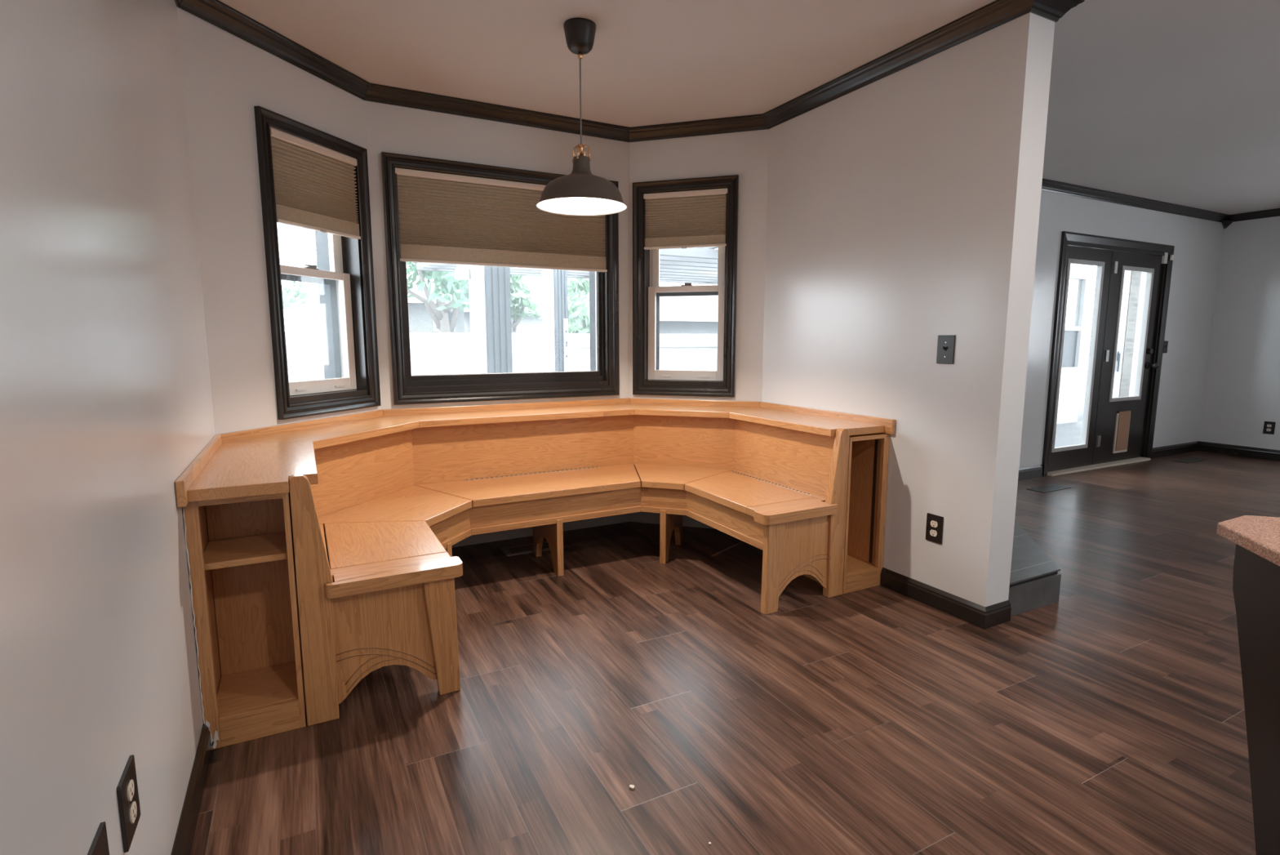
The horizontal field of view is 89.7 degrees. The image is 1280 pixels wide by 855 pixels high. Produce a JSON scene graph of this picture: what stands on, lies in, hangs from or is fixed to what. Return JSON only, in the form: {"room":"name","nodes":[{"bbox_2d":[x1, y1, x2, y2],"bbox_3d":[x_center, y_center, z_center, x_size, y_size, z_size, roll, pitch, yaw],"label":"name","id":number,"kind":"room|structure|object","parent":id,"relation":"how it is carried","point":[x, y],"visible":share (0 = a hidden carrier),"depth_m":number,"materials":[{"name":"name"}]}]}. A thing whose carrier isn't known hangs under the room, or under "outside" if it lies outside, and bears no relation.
{"room":"dining room","nodes":[
{"label":"dining room","id":0,"kind":"room"},
{"bbox_2d":[0,0,221,854],"bbox_3d":[-0.723,-0.095,0.436,0.250,2.410,4.661,-4,9,-27],"label":"wall","id":1,"kind":"structure","parent":0,"point":[106,398],"depth_m":1.07,"materials":[{"name":"paint"}]},
{"bbox_2d":[87,821,109,854],"bbox_3d":[-0.784,0.655,0.932,0.006,0.118,0.100,-4,9,-27],"label":"wall plate","id":2,"kind":"object","parent":1,"relation":"attached to","point":[100,845],"visible":1,"depth_m":0.95,"materials":[{"name":"black plastic"}]},
{"bbox_2d":[116,754,140,852],"bbox_3d":[-0.871,0.639,1.100,0.009,0.118,0.098,-4,9,-27],"label":"power outlet","id":3,"kind":"object","parent":1,"relation":"attached to","point":[127,793],"visible":1,"depth_m":1.09,"materials":[{"name":"black plastic"}]},
{"bbox_2d":[127,778,134,801],"bbox_3d":[-0.869,0.619,1.099,0.003,0.027,0.035,-4,9,-27],"label":"socket","id":4,"kind":"object","parent":3,"relation":"attached to","point":[131,783],"depth_m":1.10,"materials":[{"name":"white plastic"}]},
{"bbox_2d":[129,800,137,823],"bbox_3d":[-0.869,0.660,1.104,0.003,0.027,0.035,-4,9,-27],"label":"socket","id":5,"kind":"object","parent":3,"relation":"attached to","point":[133,804],"depth_m":1.10,"materials":[{"name":"white plastic"}]},
{"bbox_2d":[170,723,212,854],"bbox_3d":[-0.384,1.104,0.235,0.015,0.086,3.666,-4,9,-27],"label":"baseboard","id":6,"kind":"structure","parent":1,"relation":"attached to","point":[184,838],"depth_m":1.58,"materials":[{"name":"black paint"}]},
{"bbox_2d":[177,7,380,561],"bbox_3d":[-1.628,-0.434,2.932,0.250,2.410,1.156,2,8,17],"label":"wall","id":7,"kind":"structure","parent":0,"point":[225,75],"depth_m":2.56,"materials":[{"name":"paint"}]},
{"bbox_2d":[253,106,381,419],"bbox_3d":[-1.581,-0.711,3.022,0.284,1.278,0.627,2,8,17],"label":"window","id":8,"kind":"structure","parent":7,"relation":"in","point":[344,274],"depth_m":3.18,"materials":[{"name":"black paint"}]},
{"bbox_2d":[270,127,360,239],"bbox_3d":[-1.467,-1.088,2.935,0.037,0.388,0.499,2,8,17],"label":"cellular shade","id":9,"kind":"object","parent":8,"relation":"attached to","point":[314,188],"visible":0.89,"depth_m":2.91,"materials":[{"name":"beige fabric"}]},
{"bbox_2d":[364,100,630,546],"bbox_3d":[-0.775,-0.552,3.793,1.679,2.410,0.250,-4,9,-27],"label":"wall","id":10,"kind":"structure","parent":0,"point":[393,129],"depth_m":3.50,"materials":[{"name":"paint"}]},
{"bbox_2d":[381,151,619,404],"bbox_3d":[-0.779,-0.810,3.748,1.322,1.278,0.284,-4,9,-27],"label":"window","id":11,"kind":"structure","parent":10,"relation":"in","point":[602,379],"depth_m":3.61,"materials":[{"name":"black paint"}]},
{"bbox_2d":[395,167,607,271],"bbox_3d":[-0.731,-1.139,3.610,1.194,0.469,0.031,-4,9,-27],"label":"cellular shade","id":12,"kind":"object","parent":11,"relation":"attached to","point":[444,218],"visible":0.85,"depth_m":3.55,"materials":[{"name":"beige fabric"}]},
{"bbox_2d":[174,397,895,506],"bbox_3d":[-0.378,-0.007,3.013,2.726,0.070,1.617,-4,9,-27],"label":"bench top ledge","id":13,"kind":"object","parent":10,"relation":"attached to","point":[259,461],"depth_m":2.99,"materials":[{"name":"brown wood"}]},
{"bbox_2d":[629,128,768,528],"bbox_3d":[0.318,-0.585,4.035,0.931,2.410,0.250,2,8,17],"label":"wall","id":14,"kind":"structure","parent":0,"point":[744,154],"depth_m":3.78,"materials":[{"name":"paint"}]},
{"bbox_2d":[632,174,738,397],"bbox_3d":[0.300,-0.844,3.998,0.638,1.278,0.284,2,8,17],"label":"window","id":15,"kind":"structure","parent":14,"relation":"in","point":[648,379],"depth_m":3.93,"materials":[{"name":"black paint"}]},
{"bbox_2d":[643,187,727,249],"bbox_3d":[0.268,-1.237,3.841,0.510,0.336,0.037,2,8,17],"label":"cellular shade","id":16,"kind":"object","parent":15,"relation":"attached to","point":[683,220],"visible":1,"depth_m":3.84,"materials":[{"name":"beige fabric"}]},
{"bbox_2d":[190,450,1279,854],"bbox_3d":[3.115,0.845,2.909,9.508,0.120,6.000,-4,9,-27],"label":"floor","id":17,"kind":"structure","parent":0,"point":[1108,717],"depth_m":2.04,"materials":[{"name":"brown wood"}]},
{"bbox_2d":[182,489,306,749],"bbox_3d":[-1.199,0.540,1.983,0.255,0.734,0.295,-4,9,-27],"label":"shelf","id":18,"kind":"object","parent":17,"relation":"on","point":[246,548],"visible":0.81,"depth_m":2.03,"materials":[{"name":"brown wood"}]},
{"bbox_2d":[499,541,550,555],"bbox_3d":[-0.621,0.682,3.646,0.310,0.004,0.150,-4,9,-27],"label":"floor vent","id":19,"kind":"object","parent":17,"relation":"in","point":[526,548],"visible":0.7,"depth_m":3.62,"materials":[{"name":"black metal"}]},
{"bbox_2d":[288,414,849,725],"bbox_3d":[-0.330,0.384,2.974,2.213,0.777,1.310,-4,9,-27],"label":"bench","id":20,"kind":"object","parent":17,"relation":"on","point":[391,509],"visible":1,"depth_m":2.95,"materials":[{"name":"brown wood"}]},
{"bbox_2d":[629,784,634,789],"bbox_3d":[-0.021,0.947,1.697,0.015,0.005,0.012,3,8,23],"label":"crumb","id":21,"kind":"object","parent":17,"relation":"on","point":[631,786],"visible":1,"depth_m":1.69,"materials":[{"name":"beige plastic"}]},
{"bbox_2d":[803,432,889,593],"bbox_3d":[0.987,0.385,3.125,0.253,0.734,0.290,-4,9,-27],"label":"base cabinet","id":22,"kind":"object","parent":17,"relation":"on","point":[868,459],"visible":0.59,"depth_m":3.10,"materials":[{"name":"brown wood"}]},
{"bbox_2d":[1008,520,1061,616],"bbox_3d":[1.860,0.587,3.800,1.576,0.152,1.642,-4,9,-27],"label":"hearth","id":23,"kind":"object","parent":17,"relation":"on","point":[1035,578],"visible":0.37,"depth_m":2.86,"materials":[{"name":"grey stone"}]},
{"bbox_2d":[1026,484,1070,492],"bbox_3d":[3.245,0.482,5.113,0.360,0.004,0.140,-4,9,-27],"label":"floor vent","id":24,"kind":"object","parent":17,"relation":"in","point":[1051,487],"visible":1,"depth_m":5.09,"materials":[{"name":"black metal"}]},
{"bbox_2d":[1172,457,1208,462],"bbox_3d":[5.392,0.320,6.304,0.420,0.004,0.130,-4,9,-27],"label":"floor vent","id":25,"kind":"object","parent":17,"relation":"in","point":[1191,460],"visible":1,"depth_m":6.30,"materials":[{"name":"black metal"}]},
{"bbox_2d":[1216,515,1279,854],"bbox_3d":[1.563,0.679,1.019,0.620,0.720,1.358,2,8,17],"label":"kitchen island","id":26,"kind":"object","parent":17,"relation":"on","point":[1256,565],"depth_m":1.45,"materials":[{"name":"black wood"}]},
{"bbox_2d":[1216,515,1279,565],"bbox_3d":[1.563,0.337,0.973,0.620,0.030,1.357,2,8,17],"label":"countertop","id":27,"kind":"structure","parent":26,"relation":"on","point":[1260,535],"depth_m":1.52,"materials":[{"name":"pink stone"}]},
{"bbox_2d":[217,0,1279,214],"bbox_3d":[3.115,-1.662,2.568,9.508,0.120,6.000,-4,9,-27],"label":"ceiling","id":28,"kind":"structure","parent":0,"point":[1177,102],"depth_m":2.92,"materials":[{"name":"paint"}]},
{"bbox_2d":[535,17,627,216],"bbox_3d":[-0.240,-1.255,2.613,0.377,0.698,0.377,-4,9,-27],"label":"pendant lamp","id":29,"kind":"object","parent":28,"relation":"hanging from","point":[581,193],"visible":1,"depth_m":2.56,"materials":[{"name":"black metal"}]},
{"bbox_2d":[761,12,1054,606],"bbox_3d":[1.095,-0.477,3.245,0.153,2.410,1.654,-4,9,-27],"label":"wall","id":30,"kind":"structure","parent":0,"point":[903,207],"depth_m":2.79,"materials":[{"name":"paint"}]},
{"bbox_2d":[174,0,1084,142],"bbox_3d":[0.554,-1.391,1.272,2.945,0.065,5.208,-4,9,-27],"label":"trim","id":31,"kind":"structure","parent":30,"relation":"attached to","point":[997,13],"depth_m":3.02,"materials":[{"name":"black paint"}]},
{"bbox_2d":[925,512,943,543],"bbox_3d":[1.289,0.442,2.823,0.009,0.122,0.080,-4,9,-27],"label":"power outlet","id":32,"kind":"object","parent":30,"relation":"attached to","point":[934,529],"visible":1,"depth_m":2.82,"materials":[{"name":"black plastic"}]},
{"bbox_2d":[929,528,937,536],"bbox_3d":[1.287,0.463,2.824,0.003,0.027,0.035,-4,9,-27],"label":"socket","id":33,"kind":"object","parent":32,"relation":"attached to","point":[933,532],"depth_m":2.82,"materials":[{"name":"white plastic"}]},
{"bbox_2d":[930,520,937,527],"bbox_3d":[1.287,0.422,2.818,0.003,0.027,0.035,-4,9,-27],"label":"socket","id":34,"kind":"object","parent":32,"relation":"attached to","point":[934,523],"depth_m":2.82,"materials":[{"name":"white plastic"}]},
{"bbox_2d":[880,567,1011,628],"bbox_3d":[1.352,0.741,2.902,0.168,0.086,0.551,-4,9,-27],"label":"baseboard","id":35,"kind":"structure","parent":30,"relation":"attached to","point":[984,617],"depth_m":2.77,"materials":[{"name":"black paint"}]},
{"bbox_2d":[936,334,955,364],"bbox_3d":[1.284,-0.328,2.715,0.021,0.120,0.080,-4,9,-27],"label":"light switch","id":36,"kind":"object","parent":30,"relation":"attached to","point":[946,344],"visible":1,"depth_m":2.71,"materials":[{"name":"black"}]},
{"bbox_2d":[1056,263,1091,423],"bbox_3d":[5.572,-1.280,8.885,1.820,2.520,0.100,-4,9,-27],"label":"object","id":37,"kind":"object","parent":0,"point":[1074,336],"visible":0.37,"depth_m":9.22,"materials":[{"name":"white"}]},
{"bbox_2d":[1018,190,1223,467],"bbox_3d":[3.310,-0.776,5.438,5.827,2.410,0.200,-4,9,-27],"label":"wall","id":38,"kind":"structure","parent":0,"point":[1197,242],"depth_m":6.20,"materials":[{"name":"paint"}]},
{"bbox_2d":[1017,464,1043,479],"bbox_3d":[2.877,0.413,5.247,1.337,0.103,0.015,-4,9,-27],"label":"baseboard","id":39,"kind":"structure","parent":38,"relation":"attached to","point":[1034,471],"depth_m":5.47,"materials":[{"name":"black paint"}]},
{"bbox_2d":[1041,231,1174,476],"bbox_3d":[4.252,-0.654,5.866,1.796,2.052,0.194,-4,9,-27],"label":"door","id":40,"kind":"structure","parent":38,"relation":"in","point":[1116,431],"depth_m":5.87,"materials":[{"name":"black paint"}]},
{"bbox_2d":[1161,252,1173,263],"bbox_3d":[4.993,-1.601,6.092,0.084,0.100,0.058,-4,9,-27],"label":"sensor","id":41,"kind":"object","parent":40,"relation":"attached to","point":[1164,260],"visible":1,"depth_m":6.08,"materials":[{"name":"white plastic"}]},
{"bbox_2d":[1041,178,1279,222],"bbox_3d":[4.503,-1.640,3.102,5.762,0.065,4.800,-4,9,-27],"label":"trim","id":42,"kind":"structure","parent":38,"relation":"attached to","point":[1049,185],"depth_m":5.78,"materials":[{"name":"black paint"}]},
{"bbox_2d":[1163,341,1168,352],"bbox_3d":[5.119,-0.783,6.271,0.105,0.118,0.021,-4,9,-27],"label":"light switch","id":43,"kind":"object","parent":38,"relation":"attached to","point":[1166,343],"visible":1,"depth_m":6.28,"materials":[{"name":"black"}]},
{"bbox_2d":[1221,220,1233,228],"bbox_3d":[5.917,-2.046,6.486,0.084,0.075,0.084,-4,9,-27],"label":"trim","id":44,"kind":"structure","parent":38,"relation":"attached to","point":[1225,224],"depth_m":6.49,"materials":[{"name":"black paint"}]},
{"bbox_2d":[1111,270,1131,397],"bbox_3d":[6.882,-1.351,9.406,0.730,2.520,0.090,-4,9,-27],"label":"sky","id":45,"kind":"structure","parent":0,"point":[1127,273],"depth_m":9.52,"materials":[{"name":"grey"}]},
{"bbox_2d":[1198,216,1279,449],"bbox_3d":[7.123,-0.664,4.615,0.150,2.410,4.820,-4,9,-27],"label":"wall","id":46,"kind":"structure","parent":0,"point":[1242,392],"depth_m":6.44,"materials":[{"name":"paint"}]},
{"bbox_2d":[1151,440,1279,460],"bbox_3d":[6.616,0.512,4.518,0.985,0.103,4.800,-4,9,-27],"label":"baseboard","id":47,"kind":"structure","parent":46,"relation":"attached to","point":[1235,450],"depth_m":6.56,"materials":[{"name":"black paint"}]},
{"bbox_2d":[1262,421,1275,434],"bbox_3d":[6.186,0.003,6.332,0.009,0.122,0.082,-4,9,-27],"label":"power outlet","id":48,"kind":"object","parent":46,"relation":"attached to","point":[1268,426],"visible":1,"depth_m":6.33,"materials":[{"name":"black plastic"}]},
{"label":"outside","id":49,"kind":"structure","parent":0,"visible":0},
{"bbox_2d":[299,366,1085,400],"bbox_3d":[-6.726,-1.303,21.396,36.000,0.350,35.900,-4,9,-27],"label":"ground","id":50,"kind":"structure","parent":49,"point":[1082,387],"depth_m":17.56,"materials":[{"name":"white concrete"}]},
{"bbox_2d":[280,225,315,316],"bbox_3d":[-6.092,-2.230,8.833,3.230,4.888,3.236,-4,9,-27],"label":"tree","id":51,"kind":"object","parent":50,"relation":"on","point":[290,291],"visible":0.02,"depth_m":9.95,"materials":[{"name":"green plant"}]},
{"bbox_2d":[299,242,469,332],"bbox_3d":[-3.430,-2.020,11.073,3.657,3.869,2.820,0,8,3],"label":"tree","id":52,"kind":"object","parent":50,"relation":"on","point":[458,289],"visible":0.12,"depth_m":10.84,"materials":[{"name":"green plant"}]},
{"bbox_2d":[407,286,469,332],"bbox_3d":[-5.524,-1.952,15.047,2.550,2.650,4.600,-4,9,-27],"label":"house","id":53,"kind":"structure","parent":50,"relation":"on","point":[420,320],"depth_m":13.31,"materials":[{"name":"grey"}]},
{"bbox_2d":[454,265,512,373],"bbox_3d":[-1.136,-0.642,4.679,0.366,2.850,0.193,-4,9,-27],"label":"pergola post","id":54,"kind":"object","parent":50,"relation":"on","point":[489,286],"visible":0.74,"depth_m":4.61,"materials":[{"name":"paint"}]},
{"bbox_2d":[284,331,717,381],"bbox_3d":[-1.675,-0.645,9.628,24.000,1.520,0.060,-4,9,-27],"label":"fence","id":55,"kind":"object","parent":50,"relation":"on","point":[431,353],"visible":0.1,"depth_m":9.17,"materials":[{"name":"grey"}]},
{"bbox_2d":[510,274,542,333],"bbox_3d":[-2.812,-2.057,13.585,1.568,3.266,1.529,0,8,1],"label":"tree","id":56,"kind":"object","parent":50,"relation":"on","point":[520,294],"visible":0.34,"depth_m":13.41,"materials":[{"name":"green plant"}]},
{"bbox_2d":[463,284,589,333],"bbox_3d":[-2.989,-2.851,19.977,6.100,3.100,6.100,-4,9,-27],"label":"house","id":57,"kind":"structure","parent":50,"relation":"on","point":[526,326],"depth_m":17.00,"materials":[{"name":"grey"}]},
{"bbox_2d":[521,275,542,284],"bbox_3d":[-4.200,-5.032,27.589,3.407,5.378,3.386,4,9,28],"label":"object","id":58,"kind":"object","parent":50,"relation":"on","point":[535,278],"visible":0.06,"depth_m":27.72,"materials":[{"name":"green plant"}]},
{"bbox_2d":[541,268,568,371],"bbox_3d":[-0.766,-0.811,5.921,0.210,2.850,0.158,-4,9,-27],"label":"pergola post","id":59,"kind":"object","parent":50,"relation":"on","point":[555,311],"visible":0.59,"depth_m":5.86,"materials":[{"name":"paint"}]},
{"bbox_2d":[536,277,590,333],"bbox_3d":[-1.205,-1.693,12.316,1.820,2.888,2.338,2,8,12],"label":"tree","id":60,"kind":"object","parent":50,"relation":"on","point":[575,286],"visible":0.32,"depth_m":11.80,"materials":[{"name":"green plant"}]},
{"bbox_2d":[578,295,718,333],"bbox_3d":[1.549,-2.009,15.830,5.000,2.550,3.800,-4,9,-27],"label":"house","id":61,"kind":"structure","parent":50,"relation":"on","point":[687,314],"depth_m":13.93,"materials":[{"name":"grey"}]},
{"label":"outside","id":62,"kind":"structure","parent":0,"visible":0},
{"bbox_2d":[1054,400,1084,447],"bbox_3d":[4.417,-0.261,11.108,8.900,0.100,8.570,-4,9,-27],"label":"patio","id":63,"kind":"structure","parent":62,"point":[1069,433],"depth_m":8.36,"materials":[{"name":"white concrete"}]},
{"bbox_2d":[1118,271,1141,397],"bbox_3d":[7.297,-1.452,9.778,0.320,2.620,0.300,-4,9,-27],"label":"brick pier","id":64,"kind":"structure","parent":63,"relation":"on","point":[1135,276],"depth_m":9.63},
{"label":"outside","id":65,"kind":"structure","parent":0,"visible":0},
{"bbox_2d":[416,246,718,284],"bbox_3d":[0.896,-2.336,9.452,7.400,0.260,4.300,-4,9,-27],"label":"pergola roof","id":66,"kind":"structure","parent":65,"point":[699,265],"depth_m":8.94,"materials":[{"name":"grey"}]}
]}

